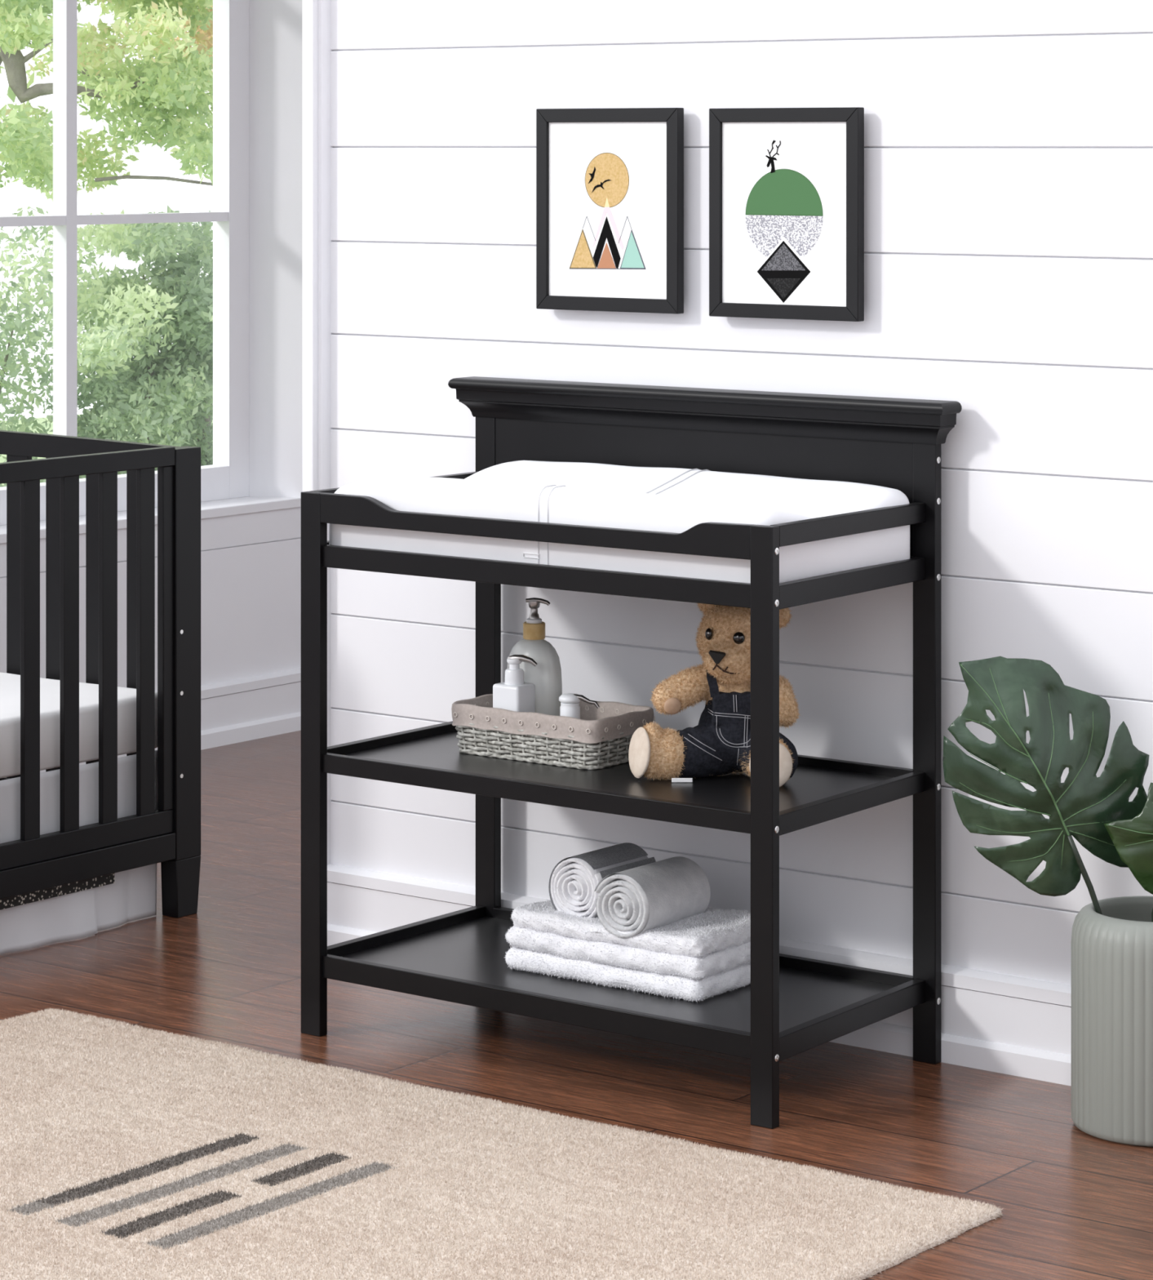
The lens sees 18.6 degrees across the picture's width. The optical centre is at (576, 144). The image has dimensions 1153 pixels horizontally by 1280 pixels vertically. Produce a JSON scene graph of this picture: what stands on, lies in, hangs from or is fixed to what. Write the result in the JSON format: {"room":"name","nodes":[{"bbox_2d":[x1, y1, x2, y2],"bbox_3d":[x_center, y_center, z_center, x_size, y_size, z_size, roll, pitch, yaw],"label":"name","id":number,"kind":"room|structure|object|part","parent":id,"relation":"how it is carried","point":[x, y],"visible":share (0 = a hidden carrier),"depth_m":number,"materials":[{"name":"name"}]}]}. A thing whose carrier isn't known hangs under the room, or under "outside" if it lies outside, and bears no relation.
{"room":"children's room","nodes":[
{"label":"children's room","id":0,"kind":"room"},
{"bbox_2d":[0,0,302,691],"bbox_3d":[-2.690,0.060,6.071,0.223,2.700,8.000,0,0,37],"label":"wall","id":1,"kind":"structure","parent":0,"point":[251,563],"depth_m":8.55,"materials":[{"name":"white paint"}]},
{"bbox_2d":[0,0,301,543],"bbox_3d":[-1.173,-0.067,8.021,0.184,1.887,1.480,0,0,37],"label":"window","id":2,"kind":"structure","parent":1,"relation":"in","point":[225,483],"depth_m":8.52,"materials":[{"name":"white paint"}]},
{"bbox_3d":[-1.157,0.866,8.009,0.144,0.022,1.480,0,0,37],"label":"sill","id":3,"kind":"part","parent":2,"relation":"part of","materials":[{"name":"white paint"}]},
{"bbox_2d":[40,668,301,773],"bbox_3d":[-0.893,1.339,8.222,0.033,0.142,2.400,0,0,37],"label":"baseboard","id":4,"kind":"structure","parent":1,"relation":"attached to","point":[266,705],"depth_m":8.36,"materials":[{"name":"white paint"}]},
{"bbox_2d":[466,747,628,765],"bbox_3d":[-0.039,0.973,5.650,0.265,0.003,0.140,0,0,37],"label":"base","id":5,"kind":"object","parent":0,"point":[549,756],"depth_m":5.56,"materials":[{"name":"grey wicker"}]},
{"bbox_2d":[0,730,1152,1279],"bbox_3d":[0.208,1.435,3.864,7.550,0.050,8.000,0,0,37],"label":"floor","id":6,"kind":"structure","parent":0,"point":[1077,1204],"depth_m":5.37,"materials":[{"name":"brown wood"}]},
{"bbox_2d":[0,430,200,917],"bbox_3d":[-1.401,0.979,6.549,1.215,0.862,0.753,0,0,37],"label":"crib","id":7,"kind":"object","parent":6,"relation":"on","point":[34,867],"visible":0.94,"depth_m":6.38,"materials":[{"name":"black paint"}]},
{"bbox_2d":[0,750,157,955],"bbox_3d":[-0.956,1.258,6.188,0.029,0.302,0.648,0,0,37],"label":"bed skirt","id":8,"kind":"object","parent":7,"relation":"hanging from","point":[132,895],"visible":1,"depth_m":6.27,"materials":[{"name":"fabric"}]},
{"bbox_2d":[0,671,157,777],"bbox_3d":[-1.393,1.054,6.541,1.098,0.103,0.660,0,0,37],"label":"mattress","id":9,"kind":"object","parent":7,"relation":"in","point":[10,683],"visible":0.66,"depth_m":6.32,"materials":[{"name":"white fabric"}]},
{"bbox_3d":[-0.930,1.232,6.190,0.020,0.042,0.622,0,0,37],"label":"rail","id":10,"kind":"part","parent":7,"relation":"part of","materials":[{"name":"black paint"}]},
{"bbox_3d":[-0.928,0.568,6.189,0.022,0.034,0.622,0,0,37],"label":"rail","id":11,"kind":"part","parent":7,"relation":"part of","materials":[{"name":"black paint"}]},
{"bbox_3d":[-0.929,1.278,6.189,0.025,0.048,0.622,0,0,37],"label":"rail","id":12,"kind":"part","parent":7,"relation":"part of","materials":[{"name":"black paint"}]},
{"bbox_3d":[-1.189,0.570,6.827,1.135,0.044,0.022,0,0,37],"label":"rail","id":13,"kind":"part","parent":7,"relation":"part of","materials":[{"name":"black paint"}]},
{"bbox_3d":[-0.725,0.983,6.466,0.040,0.854,0.066,0,0,37],"label":"corner post","id":14,"kind":"part","parent":7,"relation":"part of","materials":[{"name":"black paint"}]},
{"bbox_2d":[0,1008,1004,1279],"bbox_3d":[-0.597,1.403,4.596,1.792,0.024,1.504,0,0,37],"label":"area rug","id":15,"kind":"object","parent":6,"relation":"on","point":[128,1152],"visible":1,"depth_m":4.74,"materials":[{"name":"beige fabric"}]},
{"bbox_2d":[301,376,962,1128],"bbox_3d":[0.062,0.902,5.515,0.972,1.016,0.470,0,0,37],"label":"table","id":16,"kind":"object","parent":6,"relation":"on","point":[792,1006],"visible":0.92,"depth_m":5.43,"materials":[{"name":"black paint"}]},
{"bbox_3d":[-0.416,0.981,5.595,0.041,0.859,0.018,0,0,37],"label":"leg","id":17,"kind":"part","parent":16,"relation":"part of","materials":[{"name":"black paint"}]},
{"bbox_3d":[-0.290,0.566,5.779,0.018,0.029,0.427,0,0,37],"label":"rail","id":18,"kind":"part","parent":16,"relation":"part of","materials":[{"name":"black paint"}]},
{"bbox_3d":[-0.290,0.978,5.779,0.018,0.029,0.427,0,0,37],"label":"shelf rail","id":19,"kind":"part","parent":16,"relation":"part of","materials":[{"name":"black paint"}]},
{"bbox_3d":[-0.290,1.300,5.779,0.018,0.034,0.427,0,0,37],"label":"shelf rail","id":20,"kind":"part","parent":16,"relation":"part of","materials":[{"name":"black paint"}]},
{"bbox_3d":[-0.149,0.933,5.952,0.042,0.953,0.018,0,0,37],"label":"leg","id":21,"kind":"part","parent":16,"relation":"part of","materials":[{"name":"black paint"}]},
{"bbox_3d":[-0.069,1.300,5.337,0.831,0.034,0.015,0,0,37],"label":"shelf rail","id":22,"kind":"part","parent":16,"relation":"part of","materials":[{"name":"black paint"}]},
{"bbox_3d":[-0.069,0.978,5.337,0.831,0.029,0.015,0,0,37],"label":"shelf rail","id":23,"kind":"part","parent":16,"relation":"part of","materials":[{"name":"black paint"}]},
{"bbox_3d":[-0.069,0.651,5.337,0.831,0.034,0.015,0,0,37],"label":"shelf rail","id":24,"kind":"part","parent":16,"relation":"part of","materials":[{"name":"black paint"}]},
{"bbox_3d":[-0.072,0.573,5.333,0.825,0.050,0.017,0,0,37],"label":"rail","id":25,"kind":"part","parent":16,"relation":"part of","materials":[{"name":"black paint"}]},
{"bbox_2d":[451,693,655,769],"bbox_3d":[-0.039,0.937,5.650,0.302,0.082,0.172,0,0,37],"label":"wicker basket","id":26,"kind":"object","parent":16,"relation":"on","point":[602,737],"visible":0.86,"depth_m":5.58,"materials":[{"name":"wicker"}]},
{"bbox_2d":[493,654,537,712],"bbox_3d":[-0.096,0.894,5.651,0.066,0.154,0.048,0,0,37],"label":"pump bottle","id":27,"kind":"object","parent":26,"relation":"in","point":[516,695],"visible":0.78,"depth_m":5.64,"materials":[{"name":"white plastic"}]},
{"bbox_2d":[506,597,562,715],"bbox_3d":[-0.068,0.851,5.699,0.104,0.240,0.064,0,0,37],"label":"pump bottle","id":28,"kind":"object","parent":26,"relation":"in","point":[546,676],"visible":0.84,"depth_m":5.67,"materials":[{"name":"white plastic"}]},
{"bbox_2d":[559,693,599,719],"bbox_3d":[0.002,0.920,5.576,0.066,0.102,0.036,0,0,37],"label":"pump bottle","id":29,"kind":"object","parent":26,"relation":"in","point":[570,706],"visible":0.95,"depth_m":5.57,"materials":[{"name":"white plastic"}]},
{"bbox_2d":[340,915,895,1031],"bbox_3d":[0.058,1.305,5.515,0.855,0.012,0.422,0,0,37],"label":"shelf","id":30,"kind":"object","parent":16,"relation":"attached to","point":[458,959],"depth_m":5.43,"materials":[{"name":"black wood"}]},
{"bbox_2d":[342,730,894,811],"bbox_3d":[0.058,0.983,5.515,0.855,0.012,0.422,0,0,37],"label":"shelf","id":31,"kind":"object","parent":16,"relation":"attached to","point":[433,759],"depth_m":5.42,"materials":[{"name":"black wood"}]},
{"bbox_2d":[328,460,910,582],"bbox_3d":[0.058,0.581,5.513,0.856,0.128,0.407,0,0,37],"label":"changing pad","id":32,"kind":"object","parent":16,"relation":"on","point":[664,500],"visible":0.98,"depth_m":5.38,"materials":[{"name":"white fabric"}]},
{"bbox_2d":[503,946,751,1002],"bbox_3d":[0.100,1.280,5.534,0.389,0.045,0.235,0,0,37],"label":"folded towel","id":33,"kind":"object","parent":16,"relation":"on","point":[677,987],"visible":0.39,"depth_m":5.43,"materials":[{"name":"white fabric"}]},
{"bbox_2d":[505,924,751,981],"bbox_3d":[0.102,1.248,5.530,0.390,0.047,0.233,0,0,37],"label":"folded towel","id":34,"kind":"object","parent":33,"relation":"on","point":[620,955],"visible":0.43,"depth_m":5.42,"materials":[{"name":"white fabric"}]},
{"bbox_2d":[511,898,751,957],"bbox_3d":[0.104,1.218,5.530,0.378,0.044,0.227,0,0,37],"label":"folded towel","id":35,"kind":"object","parent":34,"relation":"on","point":[700,935],"visible":0.62,"depth_m":5.44,"materials":[{"name":"white fabric"}]},
{"bbox_2d":[548,842,656,917],"bbox_3d":[0.043,1.168,5.579,0.111,0.106,0.161,0,0,37],"label":"rolled towel","id":36,"kind":"object","parent":35,"relation":"on","point":[574,880],"visible":0.59,"depth_m":5.53,"materials":[{"name":"grey fabric"}]},
{"bbox_2d":[594,856,711,938],"bbox_3d":[0.118,1.170,5.486,0.106,0.102,0.179,0,0,37],"label":"rolled towel","id":37,"kind":"object","parent":35,"relation":"on","point":[666,891],"visible":1,"depth_m":5.44,"materials":[{"name":"grey fabric"}]},
{"bbox_3d":[0.194,1.300,5.688,0.828,0.034,0.016,0,0,37],"label":"shelf rail","id":38,"kind":"part","parent":16,"relation":"part of","materials":[{"name":"black paint"}]},
{"bbox_3d":[0.195,0.545,5.690,0.824,0.177,0.014,0,0,37],"label":"panel","id":39,"kind":"part","parent":16,"relation":"part of","materials":[{"name":"black paint"}]},
{"bbox_3d":[0.187,0.426,5.680,0.972,0.066,0.056,0,0,37],"label":"crown moulding","id":40,"kind":"part","parent":16,"relation":"part of","materials":[{"name":"black paint"}]},
{"bbox_2d":[628,603,800,786],"bbox_3d":[0.214,0.835,5.440,0.267,0.297,0.204,0,0,0],"label":"teddy bear","id":41,"kind":"object","parent":16,"relation":"on","point":[720,744],"visible":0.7,"depth_m":5.43},
{"bbox_3d":[0.271,0.979,5.072,0.039,0.862,0.018,0,0,37],"label":"leg","id":42,"kind":"part","parent":16,"relation":"part of","materials":[{"name":"black paint"}]},
{"bbox_3d":[0.407,0.564,5.248,0.018,0.033,0.428,0,0,35],"label":"rail","id":43,"kind":"part","parent":16,"relation":"part of","materials":[{"name":"black paint"}]},
{"bbox_3d":[0.406,1.300,5.249,0.018,0.035,0.428,0,0,35],"label":"shelf rail","id":44,"kind":"part","parent":16,"relation":"part of","materials":[{"name":"black paint"}]},
{"bbox_3d":[0.406,0.978,5.249,0.018,0.029,0.428,0,0,35],"label":"shelf rail","id":45,"kind":"part","parent":16,"relation":"part of","materials":[{"name":"black paint"}]},
{"bbox_3d":[0.406,0.651,5.249,0.018,0.034,0.428,0,0,35],"label":"shelf rail","id":46,"kind":"part","parent":16,"relation":"part of","materials":[{"name":"black paint"}]},
{"bbox_3d":[0.194,0.978,5.688,0.828,0.029,0.016,0,0,37],"label":"shelf rail","id":47,"kind":"part","parent":16,"relation":"part of","materials":[{"name":"black paint"}]},
{"bbox_3d":[0.539,0.933,5.428,0.041,0.953,0.018,0,0,37],"label":"leg","id":48,"kind":"part","parent":16,"relation":"part of","materials":[{"name":"black paint"}]},
{"bbox_2d":[1071,895,1152,1146],"bbox_3d":[0.827,1.254,5.068,0.230,0.312,0.229,0,0,37],"label":"ribbed vase","id":49,"kind":"object","parent":6,"relation":"on","point":[1113,950],"visible":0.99,"depth_m":4.98,"materials":[{"name":"grey ceramic"}]},
{"bbox_2d":[943,656,1149,914],"bbox_3d":[0.680,1.065,5.084,0.300,0.650,0.053,0,0,-2],"label":"monstera leaf","id":50,"kind":"object","parent":49,"relation":"in","point":[1080,806],"visible":0.96,"depth_m":5.08,"materials":[{"name":"green plant"}]},
{"bbox_3d":[0.752,1.191,5.071,0.093,0.399,0.010,0,0,0],"label":"stem","id":51,"kind":"part","parent":50,"relation":"part of","materials":[{"name":"green plant"}]},
{"bbox_2d":[1104,782,1152,921],"bbox_3d":[0.935,1.123,5.041,0.359,0.534,0.065,0,0,0],"label":"monstera leaf","id":52,"kind":"object","parent":49,"relation":"in","point":[1133,839],"visible":1,"depth_m":5.04,"materials":[{"name":"green plant"}]},
{"bbox_2d":[330,0,1152,985],"bbox_3d":[1.881,0.210,4.544,5.713,2.400,0.140,0,0,37],"label":"wall","id":53,"kind":"structure","parent":0,"point":[1009,144],"depth_m":5.61,"materials":[{"name":"white paint"}]},
{"bbox_2d":[302,0,333,865],"bbox_3d":[-0.418,0.210,6.271,0.037,2.400,0.179,0,0,37],"label":"trim","id":54,"kind":"structure","parent":53,"relation":"attached to","point":[317,147],"depth_m":6.20,"materials":[{"name":"white paint"}]},
{"bbox_2d":[536,107,684,314],"bbox_3d":[0.059,0.107,5.823,0.291,0.334,0.036,0,0,37],"label":"framed print","id":55,"kind":"object","parent":53,"relation":"attached to","point":[610,182],"visible":1,"depth_m":5.81,"materials":[{"name":"black wood"}]},
{"bbox_2d":[569,230,596,268],"bbox_3d":[0.011,0.173,5.844,0.057,0.067,0.001,0,0,37],"label":"artwork","id":56,"kind":"object","parent":55,"relation":"attached to","point":[583,243],"depth_m":5.84,"materials":[{"name":"paper"}]},
{"bbox_2d":[604,197,609,207],"bbox_3d":[0.050,0.095,5.814,0.010,0.017,0.001,0,0,37],"label":"artwork","id":57,"kind":"object","parent":55,"relation":"attached to","point":[606,199],"depth_m":5.81,"materials":[{"name":"beige paper"}]},
{"bbox_2d":[585,152,629,208],"bbox_3d":[0.050,0.059,5.814,0.091,0.091,0.001,0,0,37],"label":"artwork","id":58,"kind":"object","parent":55,"relation":"attached to","point":[606,174],"depth_m":5.81,"materials":[{"name":"paper"}]},
{"bbox_2d":[591,207,624,250],"bbox_3d":[0.052,0.139,5.813,0.067,0.071,0.001,0,0,37],"label":"artwork","id":59,"kind":"object","parent":55,"relation":"attached to","point":[607,223],"depth_m":5.81,"materials":[{"name":"black"}]},
{"bbox_2d":[620,230,645,268],"bbox_3d":[0.092,0.171,5.782,0.053,0.065,0.001,0,0,37],"label":"artwork","id":60,"kind":"object","parent":55,"relation":"attached to","point":[633,242],"depth_m":5.78,"materials":[{"name":"teal paper"}]},
{"bbox_2d":[327,863,1071,1085],"bbox_3d":[1.830,1.339,4.477,5.713,0.142,0.033,0,0,37],"label":"baseboard","id":61,"kind":"structure","parent":53,"relation":"attached to","point":[1019,1026],"depth_m":5.43,"materials":[{"name":"white paint"}]},
{"bbox_2d":[709,107,864,321],"bbox_3d":[0.337,0.109,5.611,0.285,0.335,0.036,0,0,37],"label":"framed print","id":62,"kind":"object","parent":53,"relation":"attached to","point":[787,184],"visible":1,"depth_m":5.60,"materials":[{"name":"black wood"}]},
{"bbox_2d":[767,278,800,298],"bbox_3d":[0.329,0.228,5.602,0.065,0.034,0.001,0,0,37],"label":"artwork","id":63,"kind":"object","parent":62,"relation":"attached to","point":[777,288],"depth_m":5.60},
{"bbox_2d":[760,236,808,268],"bbox_3d":[0.330,0.181,5.601,0.095,0.070,0.001,0,0,37],"label":"artwork","id":64,"kind":"object","parent":62,"relation":"attached to","point":[775,252],"depth_m":5.60,"materials":[{"name":"grey paper"}]},
{"bbox_2d":[745,168,823,216],"bbox_3d":[0.329,0.076,5.601,0.148,0.074,0.001,0,0,37],"label":"artwork","id":65,"kind":"object","parent":62,"relation":"attached to","point":[768,192],"depth_m":5.60,"materials":[{"name":"green paper"}]},
{"label":"outside","id":66,"kind":"structure","parent":0,"visible":0},
{"bbox_2d":[0,413,213,485],"bbox_3d":[-5.498,1.835,11.729,11.040,0.050,24.000,0,0,37],"label":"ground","id":67,"kind":"structure","parent":66,"point":[40,420],"depth_m":22.66,"materials":[{"name":"green plant"}]},
{"bbox_2d":[0,206,107,487],"bbox_3d":[-3.275,0.992,13.286,3.114,1.668,2.443,0,0,-3],"label":"shrub","id":68,"kind":"object","parent":67,"relation":"on","point":[7,362],"visible":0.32,"depth_m":13.07,"materials":[{"name":"green plant"}]},
{"bbox_2d":[0,0,213,201],"bbox_3d":[-2.414,-0.604,13.019,4.668,5.519,2.796,0,0,-5],"label":"maple tree","id":69,"kind":"object","parent":67,"relation":"on","point":[26,141],"visible":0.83,"depth_m":12.41,"materials":[{"name":"green plant"}]},
{"bbox_2d":[37,204,213,479],"bbox_3d":[-1.525,1.014,13.215,0.981,1.597,1.986,0,0,-9],"label":"shrub","id":70,"kind":"object","parent":67,"relation":"on","point":[161,396],"visible":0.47,"depth_m":12.93,"materials":[{"name":"green plant"}]},
{"bbox_2d":[146,5,213,461],"bbox_3d":[-1.300,0.491,13.618,0.753,2.644,1.778,0,0,-8],"label":"tree","id":71,"kind":"object","parent":67,"relation":"on","point":[205,37],"visible":0.06,"depth_m":13.09,"materials":[{"name":"green plant"}]}
]}

